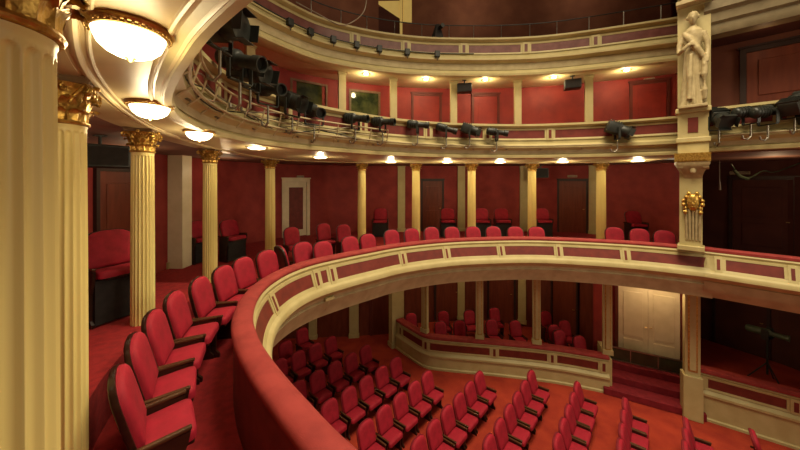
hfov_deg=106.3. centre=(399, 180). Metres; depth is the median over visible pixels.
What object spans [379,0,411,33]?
door
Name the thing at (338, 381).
chair
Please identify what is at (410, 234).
chair
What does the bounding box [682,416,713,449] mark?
chair
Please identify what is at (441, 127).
stage light
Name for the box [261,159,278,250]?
fluted column
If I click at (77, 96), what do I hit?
fluted column
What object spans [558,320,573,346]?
chair
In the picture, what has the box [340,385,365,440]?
chair
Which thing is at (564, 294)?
door
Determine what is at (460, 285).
pilaster
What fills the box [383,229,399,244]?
chair
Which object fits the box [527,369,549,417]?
chair
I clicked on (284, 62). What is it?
ceiling
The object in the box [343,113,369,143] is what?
stage light
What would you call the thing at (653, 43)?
parapet
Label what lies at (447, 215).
chair
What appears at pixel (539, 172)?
grille
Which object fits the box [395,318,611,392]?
parapet
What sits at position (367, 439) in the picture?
chair
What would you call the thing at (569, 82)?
grille
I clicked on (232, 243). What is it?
chair
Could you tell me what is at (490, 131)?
stage light
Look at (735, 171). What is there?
cable
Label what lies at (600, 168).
fluted column
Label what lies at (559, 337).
chair
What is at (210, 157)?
fluted column
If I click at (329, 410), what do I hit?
chair
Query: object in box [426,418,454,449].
chair
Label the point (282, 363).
chair
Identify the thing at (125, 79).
ceiling
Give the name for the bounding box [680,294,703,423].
pilaster
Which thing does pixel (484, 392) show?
chair
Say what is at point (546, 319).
chair
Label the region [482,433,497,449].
chair
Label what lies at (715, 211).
wall
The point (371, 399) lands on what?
chair
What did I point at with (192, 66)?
power cable
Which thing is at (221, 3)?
trim
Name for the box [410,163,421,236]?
fluted column
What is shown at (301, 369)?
chair
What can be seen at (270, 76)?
stage light
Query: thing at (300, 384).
chair
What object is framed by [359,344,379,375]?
chair
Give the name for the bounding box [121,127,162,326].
fluted column
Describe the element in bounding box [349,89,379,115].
window
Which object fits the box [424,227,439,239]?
chair
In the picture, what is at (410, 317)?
chair
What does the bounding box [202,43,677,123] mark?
wall
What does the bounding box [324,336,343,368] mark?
chair
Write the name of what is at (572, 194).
door
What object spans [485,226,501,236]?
chair
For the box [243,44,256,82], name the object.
pilaster
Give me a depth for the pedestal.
6.02 m
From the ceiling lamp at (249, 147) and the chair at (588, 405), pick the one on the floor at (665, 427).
the chair at (588, 405)
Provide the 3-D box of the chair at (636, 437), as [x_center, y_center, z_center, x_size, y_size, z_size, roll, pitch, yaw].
[4.571,5.027,5.857,0.444,0.846,0.448,0,0,42]
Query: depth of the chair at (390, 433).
5.99 m
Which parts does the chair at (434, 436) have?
backrest, seat, armrest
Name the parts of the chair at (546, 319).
panel, backrest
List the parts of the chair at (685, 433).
backrest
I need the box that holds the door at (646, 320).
[615,285,681,359]
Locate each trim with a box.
[57,49,285,160]
[65,5,649,162]
[85,0,643,162]
[148,0,197,128]
[160,0,229,127]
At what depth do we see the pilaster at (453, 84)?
9.03 m
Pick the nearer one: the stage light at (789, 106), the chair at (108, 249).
the chair at (108, 249)
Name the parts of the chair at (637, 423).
backrest, seat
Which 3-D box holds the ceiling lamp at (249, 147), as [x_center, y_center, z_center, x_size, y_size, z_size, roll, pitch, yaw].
[-2.580,-0.576,5.400,0.369,0.048,0.369,0,0,38]
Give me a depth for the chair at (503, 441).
5.68 m
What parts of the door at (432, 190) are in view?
panel, panel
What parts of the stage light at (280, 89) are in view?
hook arm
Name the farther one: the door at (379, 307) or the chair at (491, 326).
the door at (379, 307)
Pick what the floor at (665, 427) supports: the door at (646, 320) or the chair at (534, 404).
the chair at (534, 404)
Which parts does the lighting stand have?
leg, leg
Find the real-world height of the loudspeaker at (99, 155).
0.425 m
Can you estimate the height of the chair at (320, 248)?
0.886 m
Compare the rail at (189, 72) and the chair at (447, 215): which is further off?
the chair at (447, 215)
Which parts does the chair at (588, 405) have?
backrest, seat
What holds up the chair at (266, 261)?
on the floor at (213, 406)
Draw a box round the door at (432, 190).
[420,179,444,230]
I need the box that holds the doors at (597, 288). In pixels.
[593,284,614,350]
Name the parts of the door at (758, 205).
panel, panel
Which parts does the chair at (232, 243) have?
panel, backrest, seat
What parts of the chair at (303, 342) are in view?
backrest, seat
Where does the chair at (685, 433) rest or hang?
on the floor at (665, 427)
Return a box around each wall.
[87,154,678,272]
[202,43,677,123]
[282,280,592,349]
[287,0,677,37]
[701,159,799,370]
[711,29,799,106]
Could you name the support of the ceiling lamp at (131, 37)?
attached to the ceiling at (125, 79)
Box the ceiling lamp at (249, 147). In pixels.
[246,146,266,149]
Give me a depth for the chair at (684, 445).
5.24 m
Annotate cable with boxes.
[184,75,358,133]
[185,74,353,137]
[188,66,357,139]
[198,72,357,129]
[296,0,366,25]
[730,163,799,179]
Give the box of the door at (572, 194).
[556,179,588,233]
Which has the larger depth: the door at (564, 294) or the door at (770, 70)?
the door at (564, 294)
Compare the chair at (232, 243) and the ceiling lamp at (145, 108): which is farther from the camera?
the chair at (232, 243)
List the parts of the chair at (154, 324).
backrest, armrest, seat, panel, armrest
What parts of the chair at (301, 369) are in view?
panel, backrest, seat, panel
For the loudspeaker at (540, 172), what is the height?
0.485 m
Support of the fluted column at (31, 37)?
on the step at (107, 340)
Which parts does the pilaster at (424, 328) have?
panel, raised panel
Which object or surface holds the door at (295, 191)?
in the wall at (651, 190)
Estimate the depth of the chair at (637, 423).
6.20 m
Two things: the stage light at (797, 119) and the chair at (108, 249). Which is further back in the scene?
the stage light at (797, 119)
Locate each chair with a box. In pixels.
[88,228,129,329]
[107,363,196,449]
[123,331,196,404]
[141,308,205,384]
[162,290,218,381]
[188,276,235,357]
[192,220,217,264]
[211,265,246,331]
[218,219,246,262]
[231,256,258,289]
[255,249,278,279]
[274,245,292,268]
[274,358,293,383]
[278,340,292,366]
[282,227,299,255]
[290,350,311,382]
[292,241,312,263]
[293,379,313,405]
[295,327,313,350]
[308,342,328,374]
[308,369,332,408]
[312,240,332,258]
[315,223,336,253]
[320,397,347,439]
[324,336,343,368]
[327,360,349,397]
[335,224,350,253]
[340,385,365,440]
[341,236,358,252]
[344,352,364,385]
[356,418,385,449]
[358,375,382,419]
[359,233,375,248]
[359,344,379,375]
[372,208,388,236]
[374,365,397,405]
[375,404,403,449]
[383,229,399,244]
[389,356,410,393]
[392,391,418,447]
[404,228,419,241]
[405,313,417,326]
[407,380,431,432]
[410,433,427,449]
[421,370,443,418]
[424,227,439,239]
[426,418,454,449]
[434,321,446,334]
[437,311,451,334]
[440,208,456,236]
[440,404,466,449]
[444,226,459,238]
[452,320,467,335]
[452,391,477,448]
[463,310,475,332]
[464,380,487,433]
[465,226,480,236]
[474,370,496,419]
[476,208,490,236]
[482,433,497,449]
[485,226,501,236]
[485,319,502,338]
[489,307,504,336]
[493,208,511,236]
[493,417,521,449]
[503,403,530,449]
[507,226,523,235]
[508,320,527,340]
[512,390,537,447]
[520,379,543,431]
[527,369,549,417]
[528,226,544,236]
[536,208,552,236]
[541,311,551,341]
[547,324,567,344]
[552,329,569,346]
[552,431,565,449]
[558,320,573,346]
[558,417,587,449]
[564,403,591,449]
[569,391,594,433]
[572,335,586,348]
[573,381,597,418]
[604,227,624,239]
[616,437,626,449]
[618,422,646,449]
[620,409,648,449]
[621,397,648,438]
[623,210,648,239]
[629,228,650,241]
[653,230,676,243]
[681,439,689,449]
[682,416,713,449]
[682,427,696,449]
[748,428,761,449]
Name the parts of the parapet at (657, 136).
panel, panel frame, pier panel, panel, panel frame, panel, panel frame, panel frame, panel, ledge moulding, panel frame, panel, panel, panel frame, panel frame, panel, panel frame, panel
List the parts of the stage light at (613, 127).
barn door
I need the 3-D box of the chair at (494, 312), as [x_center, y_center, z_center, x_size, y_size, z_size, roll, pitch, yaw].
[3.242,4.772,10.108,0.438,0.856,0.444,0,0,-6]
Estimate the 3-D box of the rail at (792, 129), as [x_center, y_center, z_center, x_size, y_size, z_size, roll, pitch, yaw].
[7.628,-0.834,4.459,0.299,0.128,3.859,0,0,-41]
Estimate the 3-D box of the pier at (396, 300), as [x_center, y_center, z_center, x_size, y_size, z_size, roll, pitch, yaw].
[-0.120,3.930,9.950,0.500,3.040,0.300,0,0,-29]
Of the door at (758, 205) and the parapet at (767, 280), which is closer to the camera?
the parapet at (767, 280)
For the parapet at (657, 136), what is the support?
on the floor
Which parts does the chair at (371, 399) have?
panel, backrest, seat, panel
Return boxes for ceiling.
[62,0,674,165]
[214,20,799,88]
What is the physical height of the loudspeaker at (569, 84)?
0.385 m
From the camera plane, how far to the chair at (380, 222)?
11.02 m
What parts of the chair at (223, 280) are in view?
backrest, seat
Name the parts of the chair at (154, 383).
backrest, armrest, panel, armrest, seat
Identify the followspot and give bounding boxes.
[432,23,444,36]
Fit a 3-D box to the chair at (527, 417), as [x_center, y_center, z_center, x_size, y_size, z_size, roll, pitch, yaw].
[2.651,5.027,6.388,0.444,0.846,0.448,0,0,42]
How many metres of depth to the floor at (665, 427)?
6.99 m
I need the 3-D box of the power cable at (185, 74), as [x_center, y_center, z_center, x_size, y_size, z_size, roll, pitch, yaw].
[-1.757,-0.950,4.448,0.956,0.157,3.922,0,0,12]
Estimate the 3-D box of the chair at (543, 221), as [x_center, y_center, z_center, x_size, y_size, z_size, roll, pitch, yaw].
[5.325,1.557,11.167,0.598,1.046,0.444,0,0,3]
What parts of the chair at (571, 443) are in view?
backrest, seat, armrest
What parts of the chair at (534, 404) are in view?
backrest, seat, panel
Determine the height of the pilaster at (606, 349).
2.130 m
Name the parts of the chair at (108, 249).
panel, backrest, seat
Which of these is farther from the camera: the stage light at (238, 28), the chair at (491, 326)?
the chair at (491, 326)
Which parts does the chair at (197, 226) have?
panel, backrest, seat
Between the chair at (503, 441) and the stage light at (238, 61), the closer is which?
the stage light at (238, 61)
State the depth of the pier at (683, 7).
6.12 m
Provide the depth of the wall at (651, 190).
11.44 m
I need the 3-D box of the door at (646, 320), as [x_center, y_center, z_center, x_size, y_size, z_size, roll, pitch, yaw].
[6.701,3.835,8.100,1.520,2.190,0.100,0,0,28]
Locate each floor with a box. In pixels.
[92,231,677,449]
[272,334,794,449]
[417,320,569,345]
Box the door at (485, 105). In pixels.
[471,92,500,123]
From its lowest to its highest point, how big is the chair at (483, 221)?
1.046 m
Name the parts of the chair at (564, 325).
backrest, seat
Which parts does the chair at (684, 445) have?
backrest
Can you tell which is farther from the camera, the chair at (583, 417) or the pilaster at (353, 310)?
the pilaster at (353, 310)
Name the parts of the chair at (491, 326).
backrest, seat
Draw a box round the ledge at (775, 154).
[710,148,799,162]
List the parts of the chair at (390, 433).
armrest, panel, backrest, seat, panel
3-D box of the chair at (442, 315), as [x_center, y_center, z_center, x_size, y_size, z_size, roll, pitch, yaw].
[1.453,4.772,9.827,0.438,0.856,0.444,0,0,-6]
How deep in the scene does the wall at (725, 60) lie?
6.53 m
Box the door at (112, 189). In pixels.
[93,167,130,231]
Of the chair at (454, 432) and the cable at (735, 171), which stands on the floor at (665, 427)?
the chair at (454, 432)
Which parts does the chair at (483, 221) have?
backrest, seat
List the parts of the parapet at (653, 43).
clamp bracket, panel frame, panel, clamp bracket, clamp bracket, clamp bracket, clamp bracket, panel frame, panel, clamp bracket, panel frame, panel, clamp bracket, panel frame, panel, panel, panel frame, pier panel, panel frame, panel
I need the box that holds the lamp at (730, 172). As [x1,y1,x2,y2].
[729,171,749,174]
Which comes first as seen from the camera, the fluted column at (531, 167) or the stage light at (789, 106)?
the stage light at (789, 106)
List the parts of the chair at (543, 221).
backrest, seat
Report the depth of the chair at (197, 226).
7.54 m
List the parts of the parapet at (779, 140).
panel frame, ledge moulding, panel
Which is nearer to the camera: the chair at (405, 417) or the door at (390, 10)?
the chair at (405, 417)
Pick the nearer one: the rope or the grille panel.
the rope
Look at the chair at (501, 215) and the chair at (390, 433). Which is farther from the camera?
the chair at (501, 215)
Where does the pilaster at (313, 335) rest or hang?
attached to the wall at (336, 324)
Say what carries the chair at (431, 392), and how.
on the floor at (665, 427)
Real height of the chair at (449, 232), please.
0.886 m
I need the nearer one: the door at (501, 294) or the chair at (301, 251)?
the chair at (301, 251)
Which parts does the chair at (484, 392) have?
backrest, seat, panel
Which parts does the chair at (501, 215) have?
backrest, seat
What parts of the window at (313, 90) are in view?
pane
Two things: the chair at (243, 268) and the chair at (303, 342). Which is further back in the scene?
the chair at (303, 342)
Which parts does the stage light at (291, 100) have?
hook arm, barn door, barn door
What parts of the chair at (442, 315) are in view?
backrest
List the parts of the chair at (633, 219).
panel, backrest, seat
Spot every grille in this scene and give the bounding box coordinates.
[87,145,128,165]
[458,83,470,90]
[536,169,547,176]
[566,79,580,86]
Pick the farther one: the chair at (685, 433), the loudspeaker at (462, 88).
the loudspeaker at (462, 88)
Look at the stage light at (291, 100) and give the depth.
5.00 m
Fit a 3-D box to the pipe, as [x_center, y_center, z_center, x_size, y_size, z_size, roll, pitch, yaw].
[-0.979,-3.580,7.131,6.526,0.032,1.592,0,0,-37]
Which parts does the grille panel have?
pane, pane, pane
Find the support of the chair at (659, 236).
on the floor at (213, 406)
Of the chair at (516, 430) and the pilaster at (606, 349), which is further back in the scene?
the pilaster at (606, 349)
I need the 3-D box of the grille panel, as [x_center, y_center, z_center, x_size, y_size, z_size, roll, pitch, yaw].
[6.468,4.749,7.967,1.760,0.370,0.030,0,0,28]
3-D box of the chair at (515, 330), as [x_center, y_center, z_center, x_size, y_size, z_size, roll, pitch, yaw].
[3.589,4.772,9.151,0.438,0.856,0.444,0,0,-9]
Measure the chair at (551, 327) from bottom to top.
0.856 m
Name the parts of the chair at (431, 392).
backrest, seat, panel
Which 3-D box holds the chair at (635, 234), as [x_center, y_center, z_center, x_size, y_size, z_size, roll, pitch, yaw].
[5.901,1.637,7.353,0.463,0.886,0.444,0,0,28]
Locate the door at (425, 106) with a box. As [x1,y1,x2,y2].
[410,91,442,121]
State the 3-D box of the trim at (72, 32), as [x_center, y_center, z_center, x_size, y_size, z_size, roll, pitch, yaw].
[0.740,-0.591,6.161,9.526,0.018,11.964,0,0,27]
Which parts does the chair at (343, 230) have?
panel, backrest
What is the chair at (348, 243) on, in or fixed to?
on the floor at (213, 406)
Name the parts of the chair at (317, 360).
backrest, seat, panel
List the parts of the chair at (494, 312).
backrest, seat, panel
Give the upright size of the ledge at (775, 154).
0.070 m
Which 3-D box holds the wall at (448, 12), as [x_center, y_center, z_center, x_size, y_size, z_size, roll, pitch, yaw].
[0.485,-5.750,5.559,11.772,4.900,15.602,0,0,27]
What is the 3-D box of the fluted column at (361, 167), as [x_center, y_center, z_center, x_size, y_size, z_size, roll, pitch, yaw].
[-1.280,0.742,10.050,0.411,2.676,0.411,0,0,-9]
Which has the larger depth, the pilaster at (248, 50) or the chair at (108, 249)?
the pilaster at (248, 50)
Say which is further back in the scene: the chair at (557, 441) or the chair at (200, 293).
the chair at (557, 441)
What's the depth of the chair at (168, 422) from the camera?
1.91 m
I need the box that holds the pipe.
[253,0,473,53]
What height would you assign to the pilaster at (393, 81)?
2.160 m
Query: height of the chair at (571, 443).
0.846 m
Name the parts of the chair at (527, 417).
backrest, seat, panel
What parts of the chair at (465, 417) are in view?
backrest, armrest, seat, panel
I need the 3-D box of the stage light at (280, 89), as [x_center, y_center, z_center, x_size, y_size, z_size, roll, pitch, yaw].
[-1.968,-1.170,4.493,0.621,0.740,0.353,0,0,29]
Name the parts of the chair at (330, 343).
backrest, seat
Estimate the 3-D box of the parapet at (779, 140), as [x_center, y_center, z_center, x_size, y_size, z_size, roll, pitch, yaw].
[7.614,-1.010,4.620,0.395,0.880,4.151,0,0,-41]
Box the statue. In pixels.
[677,11,710,109]
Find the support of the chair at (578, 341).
on the floor at (526, 331)
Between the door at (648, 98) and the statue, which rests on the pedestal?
the statue
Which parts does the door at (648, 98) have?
panel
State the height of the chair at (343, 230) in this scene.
0.886 m
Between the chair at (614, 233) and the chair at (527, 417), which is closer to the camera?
the chair at (527, 417)
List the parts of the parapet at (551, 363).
panel frame, panel, panel frame, panel, handrail, panel frame, panel, panel frame, panel, pier panel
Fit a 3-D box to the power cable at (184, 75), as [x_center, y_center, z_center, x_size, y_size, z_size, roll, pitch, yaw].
[-1.783,-1.000,4.554,0.915,0.157,3.957,0,0,14]
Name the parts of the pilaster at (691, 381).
raised panel, panel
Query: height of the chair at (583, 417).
0.846 m
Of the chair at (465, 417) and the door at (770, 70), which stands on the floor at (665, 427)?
the chair at (465, 417)
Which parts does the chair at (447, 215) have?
seat, backrest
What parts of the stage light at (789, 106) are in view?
hook arm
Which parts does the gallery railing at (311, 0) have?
rail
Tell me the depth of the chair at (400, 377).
7.67 m
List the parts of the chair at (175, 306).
backrest, armrest, seat, panel, panel, armrest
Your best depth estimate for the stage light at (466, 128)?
7.37 m
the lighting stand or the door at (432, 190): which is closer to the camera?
the lighting stand
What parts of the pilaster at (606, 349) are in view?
raised panel, panel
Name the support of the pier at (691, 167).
on the parapet at (271, 413)
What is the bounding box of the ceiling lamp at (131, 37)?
[81,8,174,61]
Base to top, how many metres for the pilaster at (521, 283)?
2.700 m
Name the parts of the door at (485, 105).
panel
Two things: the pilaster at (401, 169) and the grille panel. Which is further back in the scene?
the pilaster at (401, 169)
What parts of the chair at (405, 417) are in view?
panel, armrest, backrest, seat, panel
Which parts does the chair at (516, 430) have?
backrest, armrest, seat, panel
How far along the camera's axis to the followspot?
8.56 m
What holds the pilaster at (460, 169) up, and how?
attached to the wall at (651, 190)
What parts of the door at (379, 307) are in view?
frame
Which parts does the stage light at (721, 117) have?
hook arm, barn door, barn door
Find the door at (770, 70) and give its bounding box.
[738,35,799,104]
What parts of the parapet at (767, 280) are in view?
pier panel, handrail, panel frame, panel, pier panel, panel frame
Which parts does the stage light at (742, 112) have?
hook arm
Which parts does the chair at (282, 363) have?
backrest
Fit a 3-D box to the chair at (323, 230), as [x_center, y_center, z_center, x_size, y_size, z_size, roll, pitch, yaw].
[-2.039,1.637,8.266,0.463,0.886,0.444,0,0,-40]
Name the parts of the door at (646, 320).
panel, panel, panel, panel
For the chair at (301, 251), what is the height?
0.886 m
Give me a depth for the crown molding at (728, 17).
5.70 m
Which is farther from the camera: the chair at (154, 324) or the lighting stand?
the lighting stand
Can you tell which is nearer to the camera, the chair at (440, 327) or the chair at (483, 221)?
the chair at (440, 327)
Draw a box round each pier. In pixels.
[166,155,191,268]
[388,291,403,348]
[674,152,710,252]
[676,0,711,105]
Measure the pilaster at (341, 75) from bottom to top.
2.160 m
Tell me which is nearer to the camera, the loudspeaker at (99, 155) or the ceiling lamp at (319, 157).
the loudspeaker at (99, 155)
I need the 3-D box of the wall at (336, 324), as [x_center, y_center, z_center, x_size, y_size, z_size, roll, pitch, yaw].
[-1.528,3.875,8.386,14.135,3.150,5.894,0,0,-28]
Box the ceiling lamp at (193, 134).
[182,128,215,141]
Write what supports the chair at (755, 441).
on the floor at (665, 427)
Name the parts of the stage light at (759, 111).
hook arm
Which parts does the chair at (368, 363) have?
backrest, seat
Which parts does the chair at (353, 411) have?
panel, armrest, backrest, seat, panel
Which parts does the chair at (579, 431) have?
backrest, seat, armrest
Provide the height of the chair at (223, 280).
0.886 m
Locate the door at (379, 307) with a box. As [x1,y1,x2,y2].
[370,294,388,335]
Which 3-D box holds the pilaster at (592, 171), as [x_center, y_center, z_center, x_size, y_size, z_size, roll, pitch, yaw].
[7.526,0.715,11.678,0.350,2.730,0.110,0,0,30]
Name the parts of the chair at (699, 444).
backrest, panel, armrest, seat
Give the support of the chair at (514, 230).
on the floor at (213, 406)
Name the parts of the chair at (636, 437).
backrest, seat, armrest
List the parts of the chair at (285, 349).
backrest, seat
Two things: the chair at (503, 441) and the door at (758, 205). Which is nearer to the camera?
the chair at (503, 441)
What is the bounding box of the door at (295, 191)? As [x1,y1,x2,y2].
[281,178,310,237]
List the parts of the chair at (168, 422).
backrest, armrest, panel, armrest, panel, seat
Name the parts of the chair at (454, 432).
backrest, armrest, seat, panel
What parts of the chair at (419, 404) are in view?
panel, backrest, seat, panel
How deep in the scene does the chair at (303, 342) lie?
9.24 m
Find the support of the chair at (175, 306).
on the floor at (213, 406)
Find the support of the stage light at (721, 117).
hanging from the parapet at (779, 140)
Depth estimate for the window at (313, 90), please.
8.55 m
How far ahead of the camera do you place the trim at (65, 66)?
2.54 m
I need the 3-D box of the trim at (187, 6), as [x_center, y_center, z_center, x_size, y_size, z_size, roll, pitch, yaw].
[1.567,-0.594,4.410,7.487,0.013,8.614,0,0,26]
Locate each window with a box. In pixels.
[290,77,327,106]
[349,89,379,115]
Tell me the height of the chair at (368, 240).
0.886 m
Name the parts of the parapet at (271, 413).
panel, panel, panel frame, pier panel, panel, panel frame, pier panel, panel, panel frame, console bracket, pier panel, panel frame, panel, panel, panel frame, panel, panel frame, panel, panel frame, panel, panel frame, panel, panel frame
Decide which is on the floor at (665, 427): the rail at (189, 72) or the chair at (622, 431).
the chair at (622, 431)
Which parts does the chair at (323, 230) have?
backrest, panel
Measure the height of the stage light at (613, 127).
0.784 m
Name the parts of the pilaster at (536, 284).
panel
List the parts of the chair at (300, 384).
backrest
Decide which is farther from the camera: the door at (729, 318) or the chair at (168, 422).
the door at (729, 318)
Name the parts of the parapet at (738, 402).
panel, panel frame, handrail, pier panel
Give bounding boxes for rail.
[176,48,612,150]
[722,129,799,139]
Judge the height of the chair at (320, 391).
0.846 m
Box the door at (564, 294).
[551,281,578,335]
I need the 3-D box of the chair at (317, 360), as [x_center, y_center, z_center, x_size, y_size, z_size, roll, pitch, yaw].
[-2.281,5.027,8.358,0.444,0.846,0.448,0,0,42]
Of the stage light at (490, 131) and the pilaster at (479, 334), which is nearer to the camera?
the stage light at (490, 131)
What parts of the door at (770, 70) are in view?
panel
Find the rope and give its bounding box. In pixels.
[719,160,720,189]
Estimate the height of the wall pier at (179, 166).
2.700 m
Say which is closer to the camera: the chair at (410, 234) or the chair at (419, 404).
the chair at (419, 404)
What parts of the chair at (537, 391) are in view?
backrest, seat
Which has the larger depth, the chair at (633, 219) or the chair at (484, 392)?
the chair at (633, 219)
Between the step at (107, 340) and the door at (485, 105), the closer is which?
the step at (107, 340)
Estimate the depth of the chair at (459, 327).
9.24 m
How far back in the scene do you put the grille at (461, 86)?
8.79 m
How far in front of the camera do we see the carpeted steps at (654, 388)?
7.56 m
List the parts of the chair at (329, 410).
backrest, seat, panel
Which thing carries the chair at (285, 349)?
on the floor at (665, 427)
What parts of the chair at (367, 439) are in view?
backrest, seat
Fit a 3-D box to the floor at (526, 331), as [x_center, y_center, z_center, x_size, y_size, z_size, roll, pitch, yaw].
[2.744,5.325,9.853,6.162,0.250,2.814,0,0,13]
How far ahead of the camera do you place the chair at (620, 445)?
5.27 m
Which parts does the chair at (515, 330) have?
backrest, seat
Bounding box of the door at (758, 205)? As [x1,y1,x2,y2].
[727,176,799,255]
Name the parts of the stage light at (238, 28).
hook arm, barn door, barn door, barn door, barn door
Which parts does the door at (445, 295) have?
frame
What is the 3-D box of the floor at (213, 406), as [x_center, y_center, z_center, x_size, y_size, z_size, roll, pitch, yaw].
[0.241,2.120,6.657,12.379,0.080,16.128,0,0,30]
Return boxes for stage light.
[205,8,259,81]
[214,47,267,110]
[231,60,279,113]
[251,83,286,127]
[279,90,313,134]
[304,104,325,142]
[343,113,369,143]
[371,117,395,145]
[407,120,429,145]
[436,123,457,148]
[460,121,481,148]
[486,127,508,151]
[604,119,636,152]
[708,106,740,146]
[731,105,773,139]
[748,106,779,140]
[775,91,799,134]
[795,115,799,124]
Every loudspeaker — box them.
[87,135,130,168]
[457,80,471,93]
[536,165,548,177]
[564,75,581,90]
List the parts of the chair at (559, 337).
backrest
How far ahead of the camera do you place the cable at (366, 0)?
7.07 m
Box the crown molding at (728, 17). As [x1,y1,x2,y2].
[704,0,799,39]
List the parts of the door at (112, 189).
panel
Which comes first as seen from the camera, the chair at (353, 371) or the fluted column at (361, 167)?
the chair at (353, 371)
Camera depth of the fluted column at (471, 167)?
10.19 m
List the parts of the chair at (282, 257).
backrest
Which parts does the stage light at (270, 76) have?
hook arm, barn door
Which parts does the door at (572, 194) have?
panel, panel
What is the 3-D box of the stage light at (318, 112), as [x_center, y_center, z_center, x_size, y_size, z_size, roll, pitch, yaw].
[-1.591,-1.090,5.588,0.368,0.788,0.648,0,0,-38]
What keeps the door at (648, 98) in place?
in the wall at (544, 104)
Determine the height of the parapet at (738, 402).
1.130 m
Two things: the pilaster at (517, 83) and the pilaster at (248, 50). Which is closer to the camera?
the pilaster at (248, 50)
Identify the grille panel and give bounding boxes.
[610,346,681,374]
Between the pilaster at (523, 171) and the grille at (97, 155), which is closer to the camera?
the grille at (97, 155)
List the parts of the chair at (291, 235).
backrest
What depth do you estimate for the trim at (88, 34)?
1.72 m
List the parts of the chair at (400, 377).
backrest, seat, panel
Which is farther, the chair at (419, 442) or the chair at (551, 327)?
the chair at (551, 327)
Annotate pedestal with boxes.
[675,105,711,152]
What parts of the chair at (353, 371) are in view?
panel, backrest, seat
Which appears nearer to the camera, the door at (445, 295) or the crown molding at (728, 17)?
the crown molding at (728, 17)
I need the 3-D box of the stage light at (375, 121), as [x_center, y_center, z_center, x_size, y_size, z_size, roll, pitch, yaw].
[-0.369,-1.098,6.616,0.562,0.660,0.323,0,0,20]
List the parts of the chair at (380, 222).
seat, backrest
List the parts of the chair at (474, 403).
backrest, seat, panel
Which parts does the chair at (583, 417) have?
backrest, seat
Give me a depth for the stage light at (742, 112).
5.53 m
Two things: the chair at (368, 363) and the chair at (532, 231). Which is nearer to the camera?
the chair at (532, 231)
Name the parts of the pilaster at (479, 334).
panel, raised panel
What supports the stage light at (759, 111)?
hanging from the rail at (792, 129)
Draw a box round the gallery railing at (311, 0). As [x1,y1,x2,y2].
[311,0,677,37]
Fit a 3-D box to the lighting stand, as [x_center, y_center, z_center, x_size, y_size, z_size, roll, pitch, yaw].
[9.077,4.293,7.391,0.547,1.327,0.712,0,0,-23]
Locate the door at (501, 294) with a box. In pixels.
[487,280,515,320]
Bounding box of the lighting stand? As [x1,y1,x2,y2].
[745,324,790,383]
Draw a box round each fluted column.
[0,0,91,449]
[57,74,102,449]
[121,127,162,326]
[196,148,222,282]
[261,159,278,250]
[356,163,367,242]
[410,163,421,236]
[465,163,477,226]
[525,163,538,228]
[593,162,609,238]
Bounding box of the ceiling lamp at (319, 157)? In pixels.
[312,156,327,158]
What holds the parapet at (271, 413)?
on the floor at (213, 406)
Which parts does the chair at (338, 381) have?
panel, backrest, seat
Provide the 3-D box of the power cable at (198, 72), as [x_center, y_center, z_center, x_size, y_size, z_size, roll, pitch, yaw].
[-1.797,-1.050,4.615,0.854,0.157,3.872,0,0,16]
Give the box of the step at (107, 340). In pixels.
[89,282,215,449]
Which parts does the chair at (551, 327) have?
backrest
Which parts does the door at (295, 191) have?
panel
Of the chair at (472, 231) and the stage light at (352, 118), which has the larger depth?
the chair at (472, 231)
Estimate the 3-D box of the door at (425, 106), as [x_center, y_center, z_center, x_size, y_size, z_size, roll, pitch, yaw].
[0.860,-1.845,9.688,1.050,2.010,0.100,0,0,-5]
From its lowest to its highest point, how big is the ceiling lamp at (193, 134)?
0.135 m
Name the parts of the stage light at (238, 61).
hook arm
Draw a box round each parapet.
[155,0,677,158]
[231,236,712,449]
[244,0,677,80]
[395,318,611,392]
[701,365,799,449]
[704,247,799,313]
[709,100,799,151]
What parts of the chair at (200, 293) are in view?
backrest, armrest, panel, seat, panel, armrest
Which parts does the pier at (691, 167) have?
dentil cornice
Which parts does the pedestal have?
inset panel, moulding, moulding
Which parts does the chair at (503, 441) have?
backrest, seat, armrest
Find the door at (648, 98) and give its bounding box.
[628,77,671,119]
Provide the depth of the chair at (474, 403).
6.71 m
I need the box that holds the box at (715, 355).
[701,338,799,388]
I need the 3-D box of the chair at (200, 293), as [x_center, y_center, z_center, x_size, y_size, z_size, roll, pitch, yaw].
[-2.317,1.637,3.730,0.444,0.886,0.463,0,0,-9]
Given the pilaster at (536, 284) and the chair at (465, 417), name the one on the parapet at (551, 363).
the pilaster at (536, 284)
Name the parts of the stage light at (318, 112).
hook arm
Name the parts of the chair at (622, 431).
backrest, armrest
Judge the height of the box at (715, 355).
0.500 m
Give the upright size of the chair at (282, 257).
0.886 m
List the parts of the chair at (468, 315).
backrest, seat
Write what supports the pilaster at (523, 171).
attached to the wall at (651, 190)
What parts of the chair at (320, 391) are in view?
panel, backrest, seat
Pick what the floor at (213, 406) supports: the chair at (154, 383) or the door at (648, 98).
the chair at (154, 383)
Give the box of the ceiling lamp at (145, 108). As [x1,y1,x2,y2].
[123,98,174,120]
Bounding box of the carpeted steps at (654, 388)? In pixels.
[603,360,706,421]
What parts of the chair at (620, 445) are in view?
backrest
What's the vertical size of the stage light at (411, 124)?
0.630 m
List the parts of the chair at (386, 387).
panel, backrest, seat, panel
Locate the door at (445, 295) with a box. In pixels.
[434,282,457,319]
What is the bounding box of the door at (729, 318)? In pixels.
[712,298,770,358]
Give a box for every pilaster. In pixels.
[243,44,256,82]
[309,319,317,339]
[337,71,346,109]
[349,304,358,338]
[389,78,397,117]
[397,166,405,231]
[420,286,428,333]
[449,81,457,122]
[457,166,465,230]
[457,282,464,319]
[475,281,483,339]
[513,80,522,123]
[517,280,526,324]
[519,166,527,230]
[531,280,541,344]
[583,75,594,121]
[588,165,595,233]
[601,284,613,355]
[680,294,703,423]

